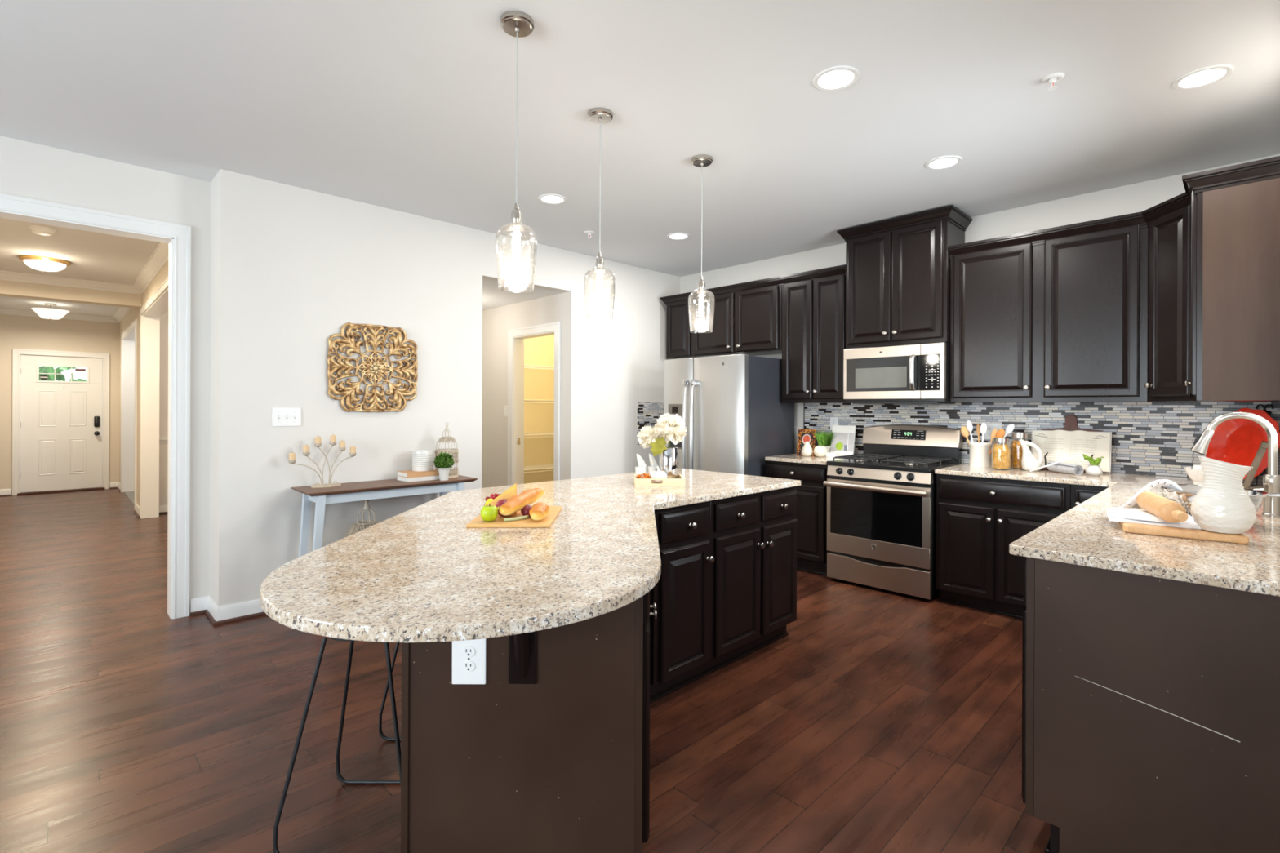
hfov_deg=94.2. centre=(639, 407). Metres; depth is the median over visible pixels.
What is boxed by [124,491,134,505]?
wall
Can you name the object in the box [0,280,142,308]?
beam
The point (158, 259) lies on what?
trim
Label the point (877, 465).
cooktop
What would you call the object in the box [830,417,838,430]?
wall outlet
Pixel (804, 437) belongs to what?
picture
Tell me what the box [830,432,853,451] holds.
picture
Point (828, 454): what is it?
block sign
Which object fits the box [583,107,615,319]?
pendant lamp
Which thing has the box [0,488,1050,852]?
floor
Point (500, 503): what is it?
plum
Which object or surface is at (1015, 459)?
pasta jar
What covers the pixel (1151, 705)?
base cabinet
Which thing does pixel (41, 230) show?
smoke detector
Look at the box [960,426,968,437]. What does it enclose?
bowl
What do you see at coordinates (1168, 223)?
upper cabinet
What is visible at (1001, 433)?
bowl
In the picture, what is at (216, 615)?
baseboard
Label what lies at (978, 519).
base cabinet
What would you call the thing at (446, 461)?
potted topiary
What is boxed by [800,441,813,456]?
vase
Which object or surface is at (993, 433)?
bowl
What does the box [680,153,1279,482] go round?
wall
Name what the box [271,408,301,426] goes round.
switch plate
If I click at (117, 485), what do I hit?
baseboard
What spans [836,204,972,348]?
upper cabinet
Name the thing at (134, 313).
wall
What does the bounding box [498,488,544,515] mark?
bread loaf
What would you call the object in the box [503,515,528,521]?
stalk
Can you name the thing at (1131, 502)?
towel
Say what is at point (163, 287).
trim
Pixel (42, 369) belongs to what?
tree
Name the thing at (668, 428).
flower bouquet
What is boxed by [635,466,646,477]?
bowl
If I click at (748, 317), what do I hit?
upper cabinet
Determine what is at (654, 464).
ceramic cup
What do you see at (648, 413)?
backsplash
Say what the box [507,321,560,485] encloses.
trim
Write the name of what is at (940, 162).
recessed light
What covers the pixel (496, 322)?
wall
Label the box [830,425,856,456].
print
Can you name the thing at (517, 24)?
pendant lamp
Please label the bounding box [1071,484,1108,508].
base cabinet
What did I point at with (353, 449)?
votive candle
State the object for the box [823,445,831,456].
pot
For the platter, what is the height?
0.406 m
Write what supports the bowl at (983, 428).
on the spoon at (983, 428)
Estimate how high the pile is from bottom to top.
0.068 m
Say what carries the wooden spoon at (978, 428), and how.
in the utensil crock
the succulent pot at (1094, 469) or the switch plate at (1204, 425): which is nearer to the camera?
the switch plate at (1204, 425)
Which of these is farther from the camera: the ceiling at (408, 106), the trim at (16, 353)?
the trim at (16, 353)
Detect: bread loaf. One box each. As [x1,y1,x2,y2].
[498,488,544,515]
[529,502,549,520]
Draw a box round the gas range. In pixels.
[823,424,963,599]
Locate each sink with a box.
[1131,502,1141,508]
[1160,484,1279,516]
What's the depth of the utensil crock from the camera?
4.18 m
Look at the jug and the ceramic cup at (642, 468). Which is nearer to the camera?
the ceramic cup at (642, 468)
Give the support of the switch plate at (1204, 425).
attached to the backsplash at (1148, 438)
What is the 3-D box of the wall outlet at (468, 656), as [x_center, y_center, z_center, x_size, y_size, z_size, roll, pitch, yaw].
[-0.462,0.678,1.603,0.092,0.140,0.009,0,0,0]
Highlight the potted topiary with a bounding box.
[432,451,454,480]
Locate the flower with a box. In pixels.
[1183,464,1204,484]
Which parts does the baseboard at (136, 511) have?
shoe molding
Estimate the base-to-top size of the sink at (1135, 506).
0.183 m
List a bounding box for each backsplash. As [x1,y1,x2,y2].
[637,402,664,444]
[804,401,1279,482]
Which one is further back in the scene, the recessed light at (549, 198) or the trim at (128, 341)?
the trim at (128, 341)
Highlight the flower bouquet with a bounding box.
[636,413,687,456]
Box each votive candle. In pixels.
[288,453,295,459]
[302,444,309,452]
[315,436,320,443]
[329,435,336,441]
[339,440,345,447]
[350,445,355,453]
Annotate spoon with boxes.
[960,426,969,447]
[966,420,973,442]
[976,424,980,443]
[980,422,986,443]
[989,428,1004,454]
[990,428,996,443]
[991,423,1014,455]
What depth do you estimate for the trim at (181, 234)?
3.71 m
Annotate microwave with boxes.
[843,342,955,404]
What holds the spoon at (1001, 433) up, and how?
in the utensil crock
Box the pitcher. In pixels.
[1190,456,1256,533]
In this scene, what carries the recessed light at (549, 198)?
in the ceiling at (408, 106)
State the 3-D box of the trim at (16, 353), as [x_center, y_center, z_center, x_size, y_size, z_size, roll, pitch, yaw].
[-8.861,0.217,9.126,1.063,2.153,0.162,0,0,-44]
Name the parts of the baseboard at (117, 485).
shoe molding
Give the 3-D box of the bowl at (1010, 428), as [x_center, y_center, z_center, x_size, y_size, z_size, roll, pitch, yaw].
[2.565,0.151,4.124,0.011,0.084,0.044,0,30,-44]
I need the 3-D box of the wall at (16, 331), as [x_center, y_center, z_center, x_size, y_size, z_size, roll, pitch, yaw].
[-8.457,-0.090,9.543,3.900,2.770,0.150,0,0,-44]
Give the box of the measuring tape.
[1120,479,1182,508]
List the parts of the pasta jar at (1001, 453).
lid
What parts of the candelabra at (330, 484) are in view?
candle arm, candle arm, candle arm, candle arm, candle arm, candle arm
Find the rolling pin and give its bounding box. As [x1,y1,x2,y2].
[1136,491,1188,522]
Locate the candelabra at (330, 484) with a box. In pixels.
[288,441,355,488]
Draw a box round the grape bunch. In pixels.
[484,493,501,506]
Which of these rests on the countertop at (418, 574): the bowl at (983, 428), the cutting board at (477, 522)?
the cutting board at (477, 522)
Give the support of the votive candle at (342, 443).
on the candelabra at (330, 484)
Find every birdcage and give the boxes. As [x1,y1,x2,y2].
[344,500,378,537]
[435,422,458,478]
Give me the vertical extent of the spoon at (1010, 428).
0.299 m
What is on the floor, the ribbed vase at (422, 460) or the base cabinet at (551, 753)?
the base cabinet at (551, 753)
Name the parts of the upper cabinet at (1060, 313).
door, knob, knob, crown molding, door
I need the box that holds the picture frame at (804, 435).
[796,429,816,455]
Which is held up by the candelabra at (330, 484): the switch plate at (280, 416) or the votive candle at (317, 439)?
the votive candle at (317, 439)
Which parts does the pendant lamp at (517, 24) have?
lamp shade, bulb, cord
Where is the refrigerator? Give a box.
[664,351,794,476]
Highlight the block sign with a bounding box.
[826,452,837,457]
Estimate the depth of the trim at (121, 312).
9.07 m
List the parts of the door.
panel, panel, panel, panel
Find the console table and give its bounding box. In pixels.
[290,475,478,557]
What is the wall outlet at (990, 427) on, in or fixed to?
attached to the backsplash at (1148, 438)
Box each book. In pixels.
[396,475,439,482]
[397,469,439,477]
[1031,430,1111,472]
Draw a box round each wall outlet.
[452,638,486,684]
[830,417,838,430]
[984,423,1001,439]
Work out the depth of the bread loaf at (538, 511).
2.08 m
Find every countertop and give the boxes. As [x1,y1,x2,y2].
[259,467,800,642]
[764,453,842,465]
[934,463,1279,596]
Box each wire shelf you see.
[524,364,554,369]
[524,400,554,403]
[524,431,554,438]
[524,463,553,473]
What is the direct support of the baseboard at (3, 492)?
attached to the wall at (16, 331)
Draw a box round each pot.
[437,466,450,480]
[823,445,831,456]
[1082,453,1104,475]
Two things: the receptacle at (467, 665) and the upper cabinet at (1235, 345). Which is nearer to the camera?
the receptacle at (467, 665)
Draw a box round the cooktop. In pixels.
[826,458,959,473]
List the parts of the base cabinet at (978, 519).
door, shoe molding, knob, knob, knob, drawer, door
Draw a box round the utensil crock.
[968,441,992,467]
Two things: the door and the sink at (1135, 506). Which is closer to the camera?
the sink at (1135, 506)
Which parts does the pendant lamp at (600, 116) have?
lamp shade, cord, bulb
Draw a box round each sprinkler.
[584,231,594,238]
[1040,72,1064,90]
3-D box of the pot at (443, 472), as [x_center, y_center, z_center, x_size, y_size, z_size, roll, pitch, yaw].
[-1.409,0.477,4.274,0.092,0.090,0.092,0,0,-44]
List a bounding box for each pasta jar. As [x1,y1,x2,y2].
[991,437,1010,470]
[1009,432,1028,469]
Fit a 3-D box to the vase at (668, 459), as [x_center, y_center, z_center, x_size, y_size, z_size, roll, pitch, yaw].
[0.157,0.314,3.271,0.104,0.185,0.104,0,0,-44]
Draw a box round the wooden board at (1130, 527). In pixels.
[1120,521,1248,544]
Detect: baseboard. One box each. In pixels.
[0,488,11,496]
[109,481,120,492]
[133,503,139,518]
[159,505,167,514]
[190,595,266,626]
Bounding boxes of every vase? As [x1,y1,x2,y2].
[412,449,433,471]
[658,446,678,478]
[800,441,813,456]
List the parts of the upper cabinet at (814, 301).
door, crown molding, door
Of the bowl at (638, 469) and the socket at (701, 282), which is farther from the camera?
the socket at (701, 282)
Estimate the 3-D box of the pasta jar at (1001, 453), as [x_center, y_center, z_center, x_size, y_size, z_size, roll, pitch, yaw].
[2.467,0.316,4.060,0.114,0.215,0.114,0,0,-44]
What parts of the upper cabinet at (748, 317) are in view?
door, door, crown molding, door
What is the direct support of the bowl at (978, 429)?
on the wooden spoon at (978, 428)
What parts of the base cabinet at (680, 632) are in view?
shoe molding, door, drawer, knob, knob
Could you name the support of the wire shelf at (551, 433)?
attached to the wall at (539, 384)
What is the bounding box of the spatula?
[1029,457,1073,471]
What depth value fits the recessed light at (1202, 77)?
2.58 m
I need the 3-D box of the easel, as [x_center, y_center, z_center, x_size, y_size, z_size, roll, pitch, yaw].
[3.368,0.205,3.312,0.234,0.445,0.209,0,0,1]
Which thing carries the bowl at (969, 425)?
on the spoon at (969, 425)
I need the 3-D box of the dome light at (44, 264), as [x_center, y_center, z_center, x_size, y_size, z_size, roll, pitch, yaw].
[-5.741,-1.363,5.738,0.360,0.123,0.360,0,0,-44]
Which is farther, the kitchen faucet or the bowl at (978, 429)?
the bowl at (978, 429)
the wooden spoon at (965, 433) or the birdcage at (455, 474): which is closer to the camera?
the wooden spoon at (965, 433)
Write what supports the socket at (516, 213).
attached to the pendant lamp at (517, 24)
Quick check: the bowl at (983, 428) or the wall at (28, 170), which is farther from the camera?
the bowl at (983, 428)
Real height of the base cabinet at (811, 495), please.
0.884 m
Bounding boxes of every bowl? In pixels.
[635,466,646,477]
[647,466,657,475]
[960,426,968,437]
[966,420,972,431]
[976,424,980,433]
[980,422,986,434]
[991,428,996,437]
[995,428,1004,437]
[1004,423,1014,434]
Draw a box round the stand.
[1040,414,1105,472]
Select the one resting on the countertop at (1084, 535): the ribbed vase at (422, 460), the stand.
the stand
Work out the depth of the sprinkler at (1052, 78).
2.58 m
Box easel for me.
[1242,404,1274,486]
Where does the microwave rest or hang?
attached to the upper cabinet at (898, 268)
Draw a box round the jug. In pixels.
[1018,440,1043,471]
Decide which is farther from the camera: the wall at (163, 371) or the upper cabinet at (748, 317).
the wall at (163, 371)
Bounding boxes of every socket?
[511,202,521,227]
[595,251,603,270]
[698,275,704,291]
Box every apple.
[480,498,499,521]
[813,444,826,457]
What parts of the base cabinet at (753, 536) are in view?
drawer, door, knob, shoe molding, knob, knob, drawer, door, knob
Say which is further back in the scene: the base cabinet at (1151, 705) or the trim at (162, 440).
the trim at (162, 440)
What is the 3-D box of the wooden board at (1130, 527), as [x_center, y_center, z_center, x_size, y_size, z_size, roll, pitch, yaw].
[1.837,0.408,2.035,0.300,0.026,0.330,0,0,36]
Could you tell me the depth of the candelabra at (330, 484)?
3.90 m
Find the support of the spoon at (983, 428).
in the utensil crock
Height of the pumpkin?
0.089 m
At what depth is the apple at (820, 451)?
4.99 m
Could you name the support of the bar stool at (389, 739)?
on the floor
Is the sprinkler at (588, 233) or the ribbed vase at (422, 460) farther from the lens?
the sprinkler at (588, 233)
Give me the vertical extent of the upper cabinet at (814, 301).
1.113 m
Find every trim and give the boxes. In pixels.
[0,193,191,619]
[0,242,168,294]
[0,306,131,323]
[12,348,109,495]
[120,319,137,510]
[121,327,134,492]
[139,276,168,518]
[159,437,168,444]
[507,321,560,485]
[512,330,554,484]
[803,403,804,429]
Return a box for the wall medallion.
[327,322,417,412]
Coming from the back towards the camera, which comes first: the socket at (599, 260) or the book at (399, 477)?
the book at (399, 477)
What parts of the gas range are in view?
control knob, control knob, burner, handle, drawer, oven door, control panel, control knob, display panel, control knob, burner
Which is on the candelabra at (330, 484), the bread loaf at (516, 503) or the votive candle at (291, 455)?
the votive candle at (291, 455)
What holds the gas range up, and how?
on the floor
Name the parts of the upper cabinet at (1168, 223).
knob, crown molding, door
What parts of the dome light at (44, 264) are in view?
lamp shade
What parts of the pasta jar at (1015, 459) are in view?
lid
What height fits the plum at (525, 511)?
0.044 m
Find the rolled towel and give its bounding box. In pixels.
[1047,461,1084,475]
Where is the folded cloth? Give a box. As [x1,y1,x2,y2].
[1106,507,1203,529]
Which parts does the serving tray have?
rail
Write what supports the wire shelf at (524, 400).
attached to the wall at (539, 384)
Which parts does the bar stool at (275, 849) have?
hairpin leg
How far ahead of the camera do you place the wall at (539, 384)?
7.81 m
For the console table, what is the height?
0.800 m
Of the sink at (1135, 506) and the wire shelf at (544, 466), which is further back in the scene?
the wire shelf at (544, 466)
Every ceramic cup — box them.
[635,453,647,477]
[647,453,658,475]
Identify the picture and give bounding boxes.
[800,432,812,450]
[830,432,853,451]
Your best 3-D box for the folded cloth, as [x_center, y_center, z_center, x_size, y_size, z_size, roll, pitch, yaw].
[1.804,0.383,2.075,0.270,0.022,0.257,0,0,36]
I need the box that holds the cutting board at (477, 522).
[466,506,561,528]
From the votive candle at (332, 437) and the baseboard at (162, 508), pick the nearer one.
the votive candle at (332, 437)
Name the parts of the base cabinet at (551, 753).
corner trim, door, drawer, knob, knob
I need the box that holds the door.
[17,355,104,495]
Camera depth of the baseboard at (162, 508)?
7.29 m
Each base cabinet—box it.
[400,581,658,852]
[648,501,714,703]
[700,486,796,677]
[764,460,829,576]
[936,469,1071,619]
[1022,557,1279,852]
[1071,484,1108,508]
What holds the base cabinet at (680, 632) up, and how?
on the floor
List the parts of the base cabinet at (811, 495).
drawer, door, shoe molding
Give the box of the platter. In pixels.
[1205,408,1279,479]
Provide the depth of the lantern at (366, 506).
4.00 m
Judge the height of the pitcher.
0.237 m
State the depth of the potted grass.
5.13 m
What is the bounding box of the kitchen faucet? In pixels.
[1190,411,1279,517]
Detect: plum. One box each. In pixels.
[495,498,508,516]
[520,505,532,517]
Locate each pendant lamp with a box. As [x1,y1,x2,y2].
[495,10,537,293]
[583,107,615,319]
[688,154,715,333]
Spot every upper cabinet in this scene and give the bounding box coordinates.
[659,276,782,358]
[778,264,853,403]
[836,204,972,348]
[947,211,1151,402]
[1141,192,1279,402]
[1182,155,1279,400]
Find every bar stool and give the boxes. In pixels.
[272,634,400,852]
[378,642,400,741]
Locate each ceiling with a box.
[0,0,1279,276]
[0,217,159,316]
[482,279,562,311]
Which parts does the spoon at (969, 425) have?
handle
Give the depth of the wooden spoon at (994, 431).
4.19 m
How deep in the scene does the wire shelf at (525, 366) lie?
7.43 m
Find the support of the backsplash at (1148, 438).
attached to the wall at (1142, 196)
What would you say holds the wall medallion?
attached to the wall at (291, 266)
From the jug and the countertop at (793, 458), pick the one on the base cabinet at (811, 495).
the countertop at (793, 458)
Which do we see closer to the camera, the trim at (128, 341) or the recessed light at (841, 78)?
the recessed light at (841, 78)
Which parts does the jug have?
handle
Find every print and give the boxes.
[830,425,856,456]
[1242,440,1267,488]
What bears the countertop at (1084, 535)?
on the base cabinet at (1151, 705)
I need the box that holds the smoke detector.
[29,225,55,235]
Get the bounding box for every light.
[17,254,71,272]
[31,302,69,321]
[537,194,566,204]
[666,232,689,239]
[812,66,859,91]
[924,155,962,169]
[1171,64,1234,90]
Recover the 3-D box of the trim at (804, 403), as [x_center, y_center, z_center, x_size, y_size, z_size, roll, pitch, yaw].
[1.511,0.190,5.470,0.008,0.457,0.008,0,0,-44]
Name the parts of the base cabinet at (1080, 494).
drawer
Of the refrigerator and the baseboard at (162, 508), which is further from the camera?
the baseboard at (162, 508)
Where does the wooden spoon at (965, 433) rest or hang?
in the utensil crock
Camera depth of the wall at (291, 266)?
4.19 m
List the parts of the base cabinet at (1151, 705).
door, drawer, shoe molding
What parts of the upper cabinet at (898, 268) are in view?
door, crown molding, door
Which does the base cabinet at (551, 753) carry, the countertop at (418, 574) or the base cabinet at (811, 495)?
the countertop at (418, 574)
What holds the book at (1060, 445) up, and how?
on the stand
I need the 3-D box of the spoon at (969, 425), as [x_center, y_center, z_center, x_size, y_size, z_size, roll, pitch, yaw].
[2.383,0.252,4.267,0.075,0.316,0.014,0,0,43]
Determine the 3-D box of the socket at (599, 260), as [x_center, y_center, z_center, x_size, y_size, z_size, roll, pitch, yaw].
[-0.198,-0.720,2.922,0.037,0.090,0.037,0,0,-44]
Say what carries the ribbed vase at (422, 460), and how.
on the book at (406, 473)
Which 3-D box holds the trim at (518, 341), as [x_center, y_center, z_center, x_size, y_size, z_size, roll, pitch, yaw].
[-1.024,0.293,5.995,0.130,2.062,0.746,0,0,-44]
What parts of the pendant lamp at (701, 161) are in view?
lamp shade, cord, bulb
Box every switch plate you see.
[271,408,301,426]
[1201,422,1208,432]
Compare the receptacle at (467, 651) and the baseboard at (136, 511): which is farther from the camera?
the baseboard at (136, 511)
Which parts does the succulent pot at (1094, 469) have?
pot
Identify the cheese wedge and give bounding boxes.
[487,483,517,515]
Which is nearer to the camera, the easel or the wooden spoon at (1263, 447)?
the wooden spoon at (1263, 447)
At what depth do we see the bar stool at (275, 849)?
1.79 m
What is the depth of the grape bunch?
2.30 m
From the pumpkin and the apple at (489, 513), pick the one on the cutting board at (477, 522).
the apple at (489, 513)
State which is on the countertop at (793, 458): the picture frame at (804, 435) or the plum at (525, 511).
the picture frame at (804, 435)
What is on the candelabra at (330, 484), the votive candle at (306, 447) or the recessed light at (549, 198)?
the votive candle at (306, 447)
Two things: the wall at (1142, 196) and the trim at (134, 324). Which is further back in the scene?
the trim at (134, 324)
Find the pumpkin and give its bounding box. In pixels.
[650,466,666,483]
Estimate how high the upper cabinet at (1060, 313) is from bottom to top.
1.113 m
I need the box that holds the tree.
[39,366,86,382]
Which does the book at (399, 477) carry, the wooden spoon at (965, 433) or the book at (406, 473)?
the book at (406, 473)
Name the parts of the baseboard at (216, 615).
shoe molding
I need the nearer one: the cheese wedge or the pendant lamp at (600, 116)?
the cheese wedge
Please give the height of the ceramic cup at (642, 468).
0.150 m
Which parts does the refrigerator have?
freezer door, handle, handle, handle, handle, door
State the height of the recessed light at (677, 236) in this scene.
0.006 m
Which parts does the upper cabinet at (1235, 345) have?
knob, door, crown molding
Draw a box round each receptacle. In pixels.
[462,646,475,657]
[462,660,475,671]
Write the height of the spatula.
0.104 m
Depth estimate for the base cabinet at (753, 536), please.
3.10 m
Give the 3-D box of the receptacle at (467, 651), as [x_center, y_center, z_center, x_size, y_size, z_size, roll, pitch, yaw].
[-0.462,0.658,1.601,0.034,0.029,0.002,0,0,0]
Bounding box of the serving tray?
[634,474,684,486]
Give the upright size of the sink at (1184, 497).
0.123 m
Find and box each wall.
[0,135,211,615]
[0,314,119,495]
[119,259,168,506]
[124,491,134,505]
[159,310,168,506]
[209,168,679,607]
[481,293,564,488]
[524,334,554,484]
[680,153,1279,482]
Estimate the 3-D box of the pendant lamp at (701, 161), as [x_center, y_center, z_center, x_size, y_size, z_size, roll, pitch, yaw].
[0.358,-0.940,3.448,0.154,1.003,0.154,0,0,-13]
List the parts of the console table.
leg, leg, leg, leg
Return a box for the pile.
[635,472,650,478]
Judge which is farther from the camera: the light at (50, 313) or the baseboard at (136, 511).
the light at (50, 313)
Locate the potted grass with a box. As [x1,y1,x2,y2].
[812,430,835,456]
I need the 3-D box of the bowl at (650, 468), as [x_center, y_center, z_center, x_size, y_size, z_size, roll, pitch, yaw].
[0.073,0.367,3.298,0.062,0.078,0.062,0,0,-2]
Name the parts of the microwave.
door glass, door, handle, control panel, trim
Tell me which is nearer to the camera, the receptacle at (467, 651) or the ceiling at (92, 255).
the receptacle at (467, 651)
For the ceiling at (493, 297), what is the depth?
5.68 m

